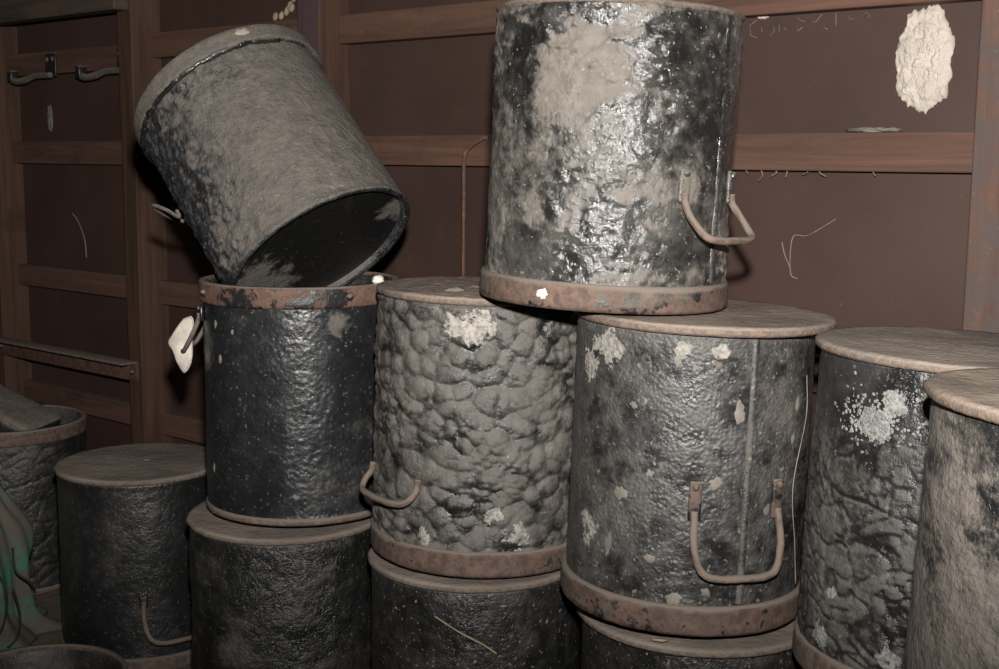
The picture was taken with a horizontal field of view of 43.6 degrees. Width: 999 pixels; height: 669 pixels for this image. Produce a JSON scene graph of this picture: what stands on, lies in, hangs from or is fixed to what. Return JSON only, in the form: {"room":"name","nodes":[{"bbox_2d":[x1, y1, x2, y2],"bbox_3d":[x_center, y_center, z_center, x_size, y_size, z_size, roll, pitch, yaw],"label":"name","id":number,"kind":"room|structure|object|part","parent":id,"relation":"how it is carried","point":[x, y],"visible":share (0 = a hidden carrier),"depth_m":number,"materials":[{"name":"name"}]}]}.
{"room":"storage room","nodes":[
{"label":"storage room","id":0,"kind":"room"},
{"bbox_2d":[30,589,191,668],"bbox_3d":[-0.006,0.759,1.318,6.500,0.030,6.000,0,8,0],"label":"floor","id":1,"kind":"structure","parent":0,"point":[52,601],"depth_m":2.55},
{"bbox_2d":[0,482,61,651],"bbox_3d":[-0.983,0.406,2.396,0.250,0.350,0.267,4,9,24],"label":"sack","id":2,"kind":"object","parent":1,"relation":"on","point":[22,620],"visible":0.99,"depth_m":2.38,"materials":[{"name":"grey fabric"}]},
{"bbox_3d":[-0.910,0.492,2.333,0.038,0.180,0.095,6,10,35],"label":"cord","id":3,"kind":"part","parent":2,"relation":"part of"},
{"bbox_2d":[0,404,86,595],"bbox_3d":[-1.061,0.357,2.737,0.312,0.355,0.312,-3,9,-23],"label":"drum","id":4,"kind":"object","parent":1,"relation":"on","point":[28,458],"visible":0.52,"depth_m":2.62,"materials":[{"name":"grey metal"}]},
{"bbox_2d":[0,384,60,431],"bbox_3d":[-1.115,0.165,2.695,0.310,0.211,0.136,2,8,12],"label":"block","id":5,"kind":"object","parent":4,"relation":"in","point":[18,412],"visible":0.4,"depth_m":2.67,"materials":[{"name":"grey stone"}]},
{"bbox_2d":[0,643,127,668],"bbox_3d":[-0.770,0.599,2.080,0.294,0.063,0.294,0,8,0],"label":"drum","id":6,"kind":"object","parent":1,"relation":"on","point":[51,655],"visible":1,"depth_m":2.21,"materials":[{"name":"grey metal"}]},
{"bbox_2d":[54,443,207,668],"bbox_3d":[-0.664,0.411,2.360,0.327,0.361,0.313,2,8,12],"label":"drum","id":7,"kind":"object","parent":1,"relation":"on","point":[124,532],"visible":0.79,"depth_m":2.23,"materials":[{"name":"black metal"}]},
{"bbox_3d":[-0.670,0.240,2.337,0.308,0.012,0.308,0,8,0],"label":"lid","id":8,"kind":"part","parent":7,"relation":"part of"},
{"bbox_3d":[-0.572,0.509,2.245,0.138,0.078,0.044,-6,10,-38],"label":"handle","id":9,"kind":"part","parent":7,"relation":"part of","materials":[{"name":"metal"}]},
{"bbox_2d":[186,501,371,668],"bbox_3d":[-0.340,0.463,2.014,0.312,0.372,0.312,5,9,27],"label":"drum","id":10,"kind":"object","parent":1,"relation":"on","point":[264,597],"visible":0.65,"depth_m":1.87,"materials":[{"name":"black metal"}]},
{"bbox_3d":[-0.338,0.284,1.989,0.310,0.012,0.310,0,8,0],"label":"lid","id":11,"kind":"part","parent":10,"relation":"part of","materials":[{"name":"grey metal"}]},
{"bbox_2d":[181,271,398,526],"bbox_3d":[-0.326,0.088,1.982,0.338,0.357,0.312,0,8,0],"label":"drum","id":12,"kind":"object","parent":10,"relation":"on","point":[290,383],"visible":0.77,"depth_m":1.85,"materials":[{"name":"black metal"}]},
{"bbox_2d":[168,316,193,372],"bbox_3d":[-0.497,0.015,1.951,0.041,0.089,0.021,0,8,-2],"label":"rag","id":13,"kind":"object","parent":12,"relation":"hanging from","point":[177,340],"visible":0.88,"depth_m":1.94,"materials":[{"name":"white fabric"}]},
{"bbox_3d":[-0.477,-0.007,1.963,0.042,0.066,0.110,0,8,0],"label":"handle","id":14,"kind":"part","parent":12,"relation":"part of","materials":[{"name":"grey metal"}]},
{"bbox_2d":[133,23,409,286],"bbox_3d":[-0.358,-0.259,1.981,0.454,0.455,0.324,6,10,36],"label":"drum","id":15,"kind":"object","parent":12,"relation":"on","point":[277,183],"visible":0.97,"depth_m":1.87,"materials":[{"name":"grey metal"}]},
{"bbox_3d":[-0.514,-0.187,2.007,0.054,0.056,0.105,-32,-18,-3],"label":"handle","id":16,"kind":"part","parent":15,"relation":"part of","materials":[{"name":"grey metal"}]},
{"bbox_2d":[372,275,383,283],"bbox_3d":[-0.182,-0.082,1.872,0.019,0.014,0.016,0,8,0],"label":"pebble","id":17,"kind":"object","parent":12,"relation":"on","point":[376,279],"visible":0.94,"depth_m":1.87,"materials":[{"name":"white stone"}]},
{"bbox_2d":[368,547,580,668],"bbox_3d":[-0.034,0.489,1.811,0.312,0.368,0.312,-1,8,-8],"label":"drum","id":18,"kind":"object","parent":1,"relation":"on","point":[530,622],"visible":0.55,"depth_m":1.66,"materials":[{"name":"black metal"}]},
{"bbox_3d":[-0.033,0.313,1.786,0.310,0.011,0.311,0,8,0],"label":"lid","id":19,"kind":"part","parent":18,"relation":"part of","materials":[{"name":"metal"}]},
{"bbox_2d":[434,616,496,653],"bbox_3d":[-0.045,0.397,1.645,0.084,0.050,0.009,1,8,5],"label":"straw","id":20,"kind":"object","parent":18,"relation":"in","point":[442,621],"visible":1,"depth_m":1.64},
{"bbox_2d":[359,276,577,577],"bbox_3d":[-0.024,0.115,1.763,0.322,0.376,0.313,1,8,6],"label":"drum","id":21,"kind":"object","parent":18,"relation":"on","point":[470,468],"visible":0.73,"depth_m":1.63,"materials":[{"name":"grey metal"}]},
{"bbox_3d":[-0.153,0.203,1.677,0.039,0.040,0.126,-6,10,-37],"label":"handle","id":22,"kind":"part","parent":21,"relation":"part of","materials":[{"name":"metal"}]},
{"bbox_3d":[-0.017,-0.063,1.738,0.308,0.013,0.309,2,8,0],"label":"lid","id":23,"kind":"part","parent":21,"relation":"part of","materials":[{"name":"metal"}]},
{"bbox_2d":[444,287,464,291],"bbox_3d":[-0.060,-0.058,1.667,0.028,0.010,0.020,0,8,0],"label":"clod","id":24,"kind":"object","parent":21,"relation":"on","point":[455,289],"visible":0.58,"depth_m":1.66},
{"bbox_2d":[577,607,800,668],"bbox_3d":[0.252,0.522,1.618,0.311,0.362,0.310,0,8,0],"label":"drum","id":25,"kind":"object","parent":1,"relation":"on","point":[605,644],"visible":0.38,"depth_m":1.47,"materials":[{"name":"black metal"}]},
{"bbox_2d":[651,638,667,641],"bbox_3d":[0.187,0.356,1.459,0.020,0.004,0.007,2,8,12],"label":"dry leaf","id":26,"kind":"object","parent":25,"relation":"on","point":[652,639],"visible":1,"depth_m":1.46,"materials":[{"name":"plant"}]},
{"bbox_2d":[560,299,836,636],"bbox_3d":[0.245,0.149,1.567,0.329,0.370,0.322,5,9,31],"label":"drum","id":27,"kind":"object","parent":25,"relation":"on","point":[687,433],"visible":0.9,"depth_m":1.44,"materials":[{"name":"metal"}]},
{"bbox_2d":[480,0,755,314],"bbox_3d":[0.143,-0.221,1.563,0.335,0.368,0.311,1,8,4],"label":"drum","id":28,"kind":"object","parent":27,"relation":"on","point":[611,177],"visible":1,"depth_m":1.43,"materials":[{"name":"black metal"}]},
{"bbox_3d":[0.148,-0.394,1.540,0.305,0.009,0.305,3,8,0],"label":"lid","id":29,"kind":"part","parent":28,"relation":"part of","materials":[{"name":"grey metal"}]},
{"bbox_3d":[0.260,-0.135,1.459,0.050,0.061,0.113,8,11,42],"label":"handle","id":30,"kind":"part","parent":28,"relation":"part of","materials":[{"name":"beige metal"}]},
{"bbox_3d":[0.252,-0.024,1.541,0.318,0.012,0.318,2,8,0],"label":"lid","id":31,"kind":"part","parent":27,"relation":"part of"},
{"bbox_3d":[0.274,0.241,1.427,0.118,0.082,0.033,-2,8,-15],"label":"handle","id":32,"kind":"part","parent":27,"relation":"part of","materials":[{"name":"metal"}]},
{"bbox_2d":[792,375,807,583],"bbox_3d":[0.348,0.171,1.451,0.019,0.250,0.006,-7,11,-43],"label":"thread","id":33,"kind":"object","parent":27,"relation":"hanging from","point":[806,375],"visible":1,"depth_m":1.45},
{"bbox_3d":[0.496,0.553,1.425,0.310,0.357,0.310,0,8,0],"label":"drum","id":34,"kind":"object","parent":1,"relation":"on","visible":0},
{"bbox_2d":[792,326,998,668],"bbox_3d":[0.491,0.191,1.358,0.321,0.372,0.314,4,9,25],"label":"drum","id":35,"kind":"object","parent":34,"relation":"on","point":[869,440],"visible":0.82,"depth_m":1.27,"materials":[{"name":"grey metal"}]},
{"bbox_3d":[0.497,0.017,1.335,0.312,0.012,0.312,2,8,0],"label":"lid","id":36,"kind":"part","parent":35,"relation":"part of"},
{"bbox_3d":[0.500,0.600,1.099,0.310,0.356,0.310,0,8,0],"label":"drum","id":37,"kind":"object","parent":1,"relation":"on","visible":0},
{"bbox_2d":[902,368,998,668],"bbox_3d":[0.501,0.233,1.042,0.329,0.378,0.314,1,8,4],"label":"drum","id":38,"kind":"object","parent":37,"relation":"on","point":[953,618],"visible":1,"depth_m":0.99,"materials":[{"name":"grey metal"}]},
{"bbox_3d":[0.510,0.059,1.018,0.314,0.013,0.314,3,8,0],"label":"lid","id":39,"kind":"part","parent":38,"relation":"part of","materials":[{"name":"brown wood"}]},
{"bbox_2d":[17,0,981,549],"bbox_3d":[-0.416,-0.701,2.667,5.600,2.520,0.020,7,10,39],"label":"wall","id":40,"kind":"structure","parent":0,"point":[894,252],"depth_m":2.37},
{"bbox_2d":[0,24,32,395],"bbox_3d":[-1.354,-0.793,3.376,0.055,2.450,0.083,7,10,39],"label":"trim","id":41,"kind":"structure","parent":40,"relation":"attached to","point":[14,296],"depth_m":3.43,"materials":[{"name":"brown wood"}]},
{"bbox_2d":[7,53,56,84],"bbox_3d":[-1.220,-0.692,3.263,0.181,0.078,0.028,6,10,33],"label":"iron latch","id":42,"kind":"object","parent":40,"relation":"attached to","point":[50,58],"visible":1,"depth_m":3.24,"materials":[{"name":"black metal"}]},
{"bbox_3d":[-1.160,-0.697,3.233,0.050,0.060,0.006,7,10,39],"label":"plate","id":43,"kind":"part","parent":42,"relation":"part of","materials":[{"name":"black metal"}]},
{"bbox_2d":[47,105,52,131],"bbox_3d":[-1.197,-0.576,3.325,0.025,0.071,0.004,7,10,39],"label":"smear","id":44,"kind":"object","parent":40,"relation":"attached to","point":[49,114],"visible":1,"depth_m":3.32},
{"bbox_2d":[7,45,117,76],"bbox_3d":[-1.089,-0.699,3.198,0.596,0.058,0.034,7,10,39],"label":"trim","id":45,"kind":"structure","parent":40,"relation":"attached to","point":[94,59],"depth_m":3.19,"materials":[{"name":"brown wood"}]},
{"bbox_2d":[0,0,128,25],"bbox_3d":[-1.757,-0.901,3.619,2.297,0.080,0.042,7,10,39],"label":"trim","id":46,"kind":"structure","parent":40,"relation":"attached to","point":[11,11],"depth_m":3.05,"materials":[{"name":"brown wood"}]},
{"bbox_2d":[13,141,121,164],"bbox_3d":[-1.089,-0.470,3.232,0.596,0.058,0.030,7,10,39],"label":"trim","id":47,"kind":"structure","parent":40,"relation":"attached to","point":[43,152],"depth_m":3.23,"materials":[{"name":"brown wood"}]},
{"bbox_2d":[0,336,138,381],"bbox_3d":[-1.496,0.017,3.517,1.580,0.050,0.050,7,10,39],"label":"rail","id":48,"kind":"object","parent":40,"relation":"attached to","point":[60,356],"visible":1,"depth_m":3.19,"materials":[{"name":"brown wood"}]},
{"bbox_2d":[18,263,126,297],"bbox_3d":[-1.092,-0.140,3.278,0.596,0.057,0.031,7,10,39],"label":"trim","id":49,"kind":"structure","parent":40,"relation":"attached to","point":[54,277],"depth_m":3.28,"materials":[{"name":"brown wood"}]},
{"bbox_2d":[24,379,130,424],"bbox_3d":[-1.094,0.182,3.324,0.596,0.054,0.030,7,10,39],"label":"trim","id":50,"kind":"structure","parent":40,"relation":"attached to","point":[94,404],"depth_m":3.32,"materials":[{"name":"brown wood"}]},
{"bbox_2d":[72,213,86,257],"bbox_3d":[-1.105,-0.262,3.287,0.062,0.116,0.003,7,10,39],"label":"thread","id":51,"kind":"object","parent":40,"relation":"attached to","point":[72,213],"visible":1,"depth_m":3.27},
{"bbox_2d":[75,47,118,80],"bbox_3d":[-0.971,-0.661,3.057,0.181,0.078,0.028,6,10,33],"label":"iron latch","id":52,"kind":"object","parent":40,"relation":"attached to","point":[81,73],"visible":0.63,"depth_m":3.07,"materials":[{"name":"black metal"}]},
{"bbox_3d":[-0.911,-0.666,3.027,0.050,0.060,0.006,7,10,39],"label":"plate","id":53,"kind":"part","parent":52,"relation":"part of","materials":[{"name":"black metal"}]},
{"bbox_2d":[117,0,172,443],"bbox_3d":[-0.854,-0.731,2.964,0.055,2.450,0.083,7,10,39],"label":"wooden post","id":54,"kind":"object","parent":40,"relation":"attached to","point":[143,185],"depth_m":3.01,"materials":[{"name":"brown wood"}]},
{"bbox_2d":[159,280,202,308],"bbox_3d":[-0.597,-0.077,2.869,0.585,0.057,0.030,7,10,39],"label":"trim","id":55,"kind":"structure","parent":40,"relation":"attached to","point":[175,293],"depth_m":2.99,"materials":[{"name":"brown wood"}]},
{"bbox_2d":[162,411,205,443],"bbox_3d":[-0.600,0.246,2.914,0.585,0.054,0.031,7,10,39],"label":"trim","id":56,"kind":"structure","parent":40,"relation":"attached to","point":[179,425],"depth_m":3.03,"materials":[{"name":"brown wood"}]},
{"bbox_2d":[150,19,297,58],"bbox_3d":[-0.593,-0.658,2.787,0.585,0.058,0.032,7,10,39],"label":"trim","id":57,"kind":"structure","parent":40,"relation":"attached to","point":[168,44],"depth_m":2.88,"materials":[{"name":"brown wood"}]},
{"bbox_2d":[273,0,295,20],"bbox_3d":[-0.461,-0.705,2.682,0.076,0.059,0.012,7,10,39],"label":"nest","id":58,"kind":"object","parent":40,"relation":"attached to","point":[290,7],"visible":0.98,"depth_m":2.68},
{"bbox_2d":[297,0,321,61],"bbox_3d":[-0.384,-0.666,2.526,0.066,2.450,0.007,7,10,39],"label":"trim","id":59,"kind":"structure","parent":40,"relation":"attached to","point":[309,11],"depth_m":2.52,"materials":[{"name":"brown wood"}]},
{"bbox_2d":[322,0,349,111],"bbox_3d":[-0.357,-0.670,2.557,0.066,2.450,0.076,7,10,39],"label":"trim","id":60,"kind":"structure","parent":40,"relation":"attached to","point":[335,56],"depth_m":2.54,"materials":[{"name":"brown wood"}]},
{"bbox_2d":[338,0,509,44],"bbox_3d":[-0.091,-0.595,2.371,0.591,0.058,0.035,7,10,39],"label":"trim","id":61,"kind":"structure","parent":40,"relation":"attached to","point":[478,18],"depth_m":2.40,"materials":[{"name":"brown wood"}]},
{"bbox_2d":[365,135,491,165],"bbox_3d":[-0.093,-0.354,2.406,0.591,0.058,0.033,7,10,39],"label":"trim","id":62,"kind":"structure","parent":40,"relation":"attached to","point":[426,150],"depth_m":2.42,"materials":[{"name":"brown wood"}]},
{"bbox_2d":[461,136,488,275],"bbox_3d":[-0.046,-0.172,2.361,0.057,0.403,0.017,5,9,27],"label":"rod","id":63,"kind":"object","parent":40,"relation":"attached to","point":[482,138],"visible":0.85,"depth_m":2.35,"materials":[{"name":"metal"}]},
{"bbox_2d":[581,618,582,662],"bbox_3d":[0.143,-0.608,2.140,0.060,2.450,0.083,7,10,39],"label":"trim","id":64,"kind":"structure","parent":40,"relation":"attached to","point":[581,618],"depth_m":2.27,"materials":[{"name":"brown wood"}]},
{"bbox_2d":[781,242,789,268],"bbox_3d":[0.456,-0.125,1.989,0.019,0.043,0.005,7,10,39],"label":"thread","id":65,"kind":"object","parent":40,"relation":"attached to","point":[781,242],"visible":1,"depth_m":1.99},
{"bbox_2d":[749,11,870,37],"bbox_3d":[0.477,-0.479,1.931,0.204,0.032,0.001,7,10,39],"label":"chalk scrawl","id":66,"kind":"object","parent":40,"relation":"attached to","point":[866,11],"visible":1,"depth_m":1.93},
{"bbox_2d":[789,218,835,278],"bbox_3d":[0.490,-0.134,1.960,0.075,0.099,0.003,7,10,38],"label":"thread","id":67,"kind":"object","parent":40,"relation":"attached to","point":[835,218],"visible":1,"depth_m":1.98},
{"bbox_2d":[813,353,820,392],"bbox_3d":[0.432,0.052,2.018,0.664,0.057,0.034,7,10,39],"label":"trim","id":68,"kind":"structure","parent":40,"relation":"attached to","point":[817,356],"depth_m":1.95,"materials":[{"name":"brown wood"}]},
{"bbox_2d":[678,0,981,17],"bbox_3d":[0.437,-0.526,1.937,0.664,0.058,0.034,7,10,39],"label":"trim","id":69,"kind":"structure","parent":40,"relation":"attached to","point":[748,8],"depth_m":1.90,"materials":[{"name":"brown wood"}]},
{"bbox_2d":[731,132,973,172],"bbox_3d":[0.435,-0.288,1.970,0.664,0.058,0.033,7,10,39],"label":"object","id":70,"kind":"structure","parent":40,"relation":"attached to","point":[928,152],"depth_m":1.87,"materials":[{"name":"brown wood"}]},
{"bbox_2d":[844,127,901,131],"bbox_3d":[0.558,-0.305,1.863,0.091,0.008,0.029,7,10,39],"label":"ridge","id":71,"kind":"object","parent":70,"relation":"on","point":[860,129],"visible":1,"depth_m":1.85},
{"bbox_2d":[895,4,954,114],"bbox_3d":[0.614,-0.399,1.816,0.088,0.157,0.016,7,10,39],"label":"plaster patch","id":72,"kind":"object","parent":40,"relation":"attached to","point":[924,51],"visible":1,"depth_m":1.81,"materials":[{"name":"white paint"}]},
{"bbox_2d":[963,0,998,332],"bbox_3d":[0.700,-0.539,1.680,0.064,2.450,0.083,7,10,39],"label":"wooden post","id":73,"kind":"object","parent":40,"relation":"attached to","point":[981,299],"depth_m":1.70,"materials":[{"name":"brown wood"}]}
]}

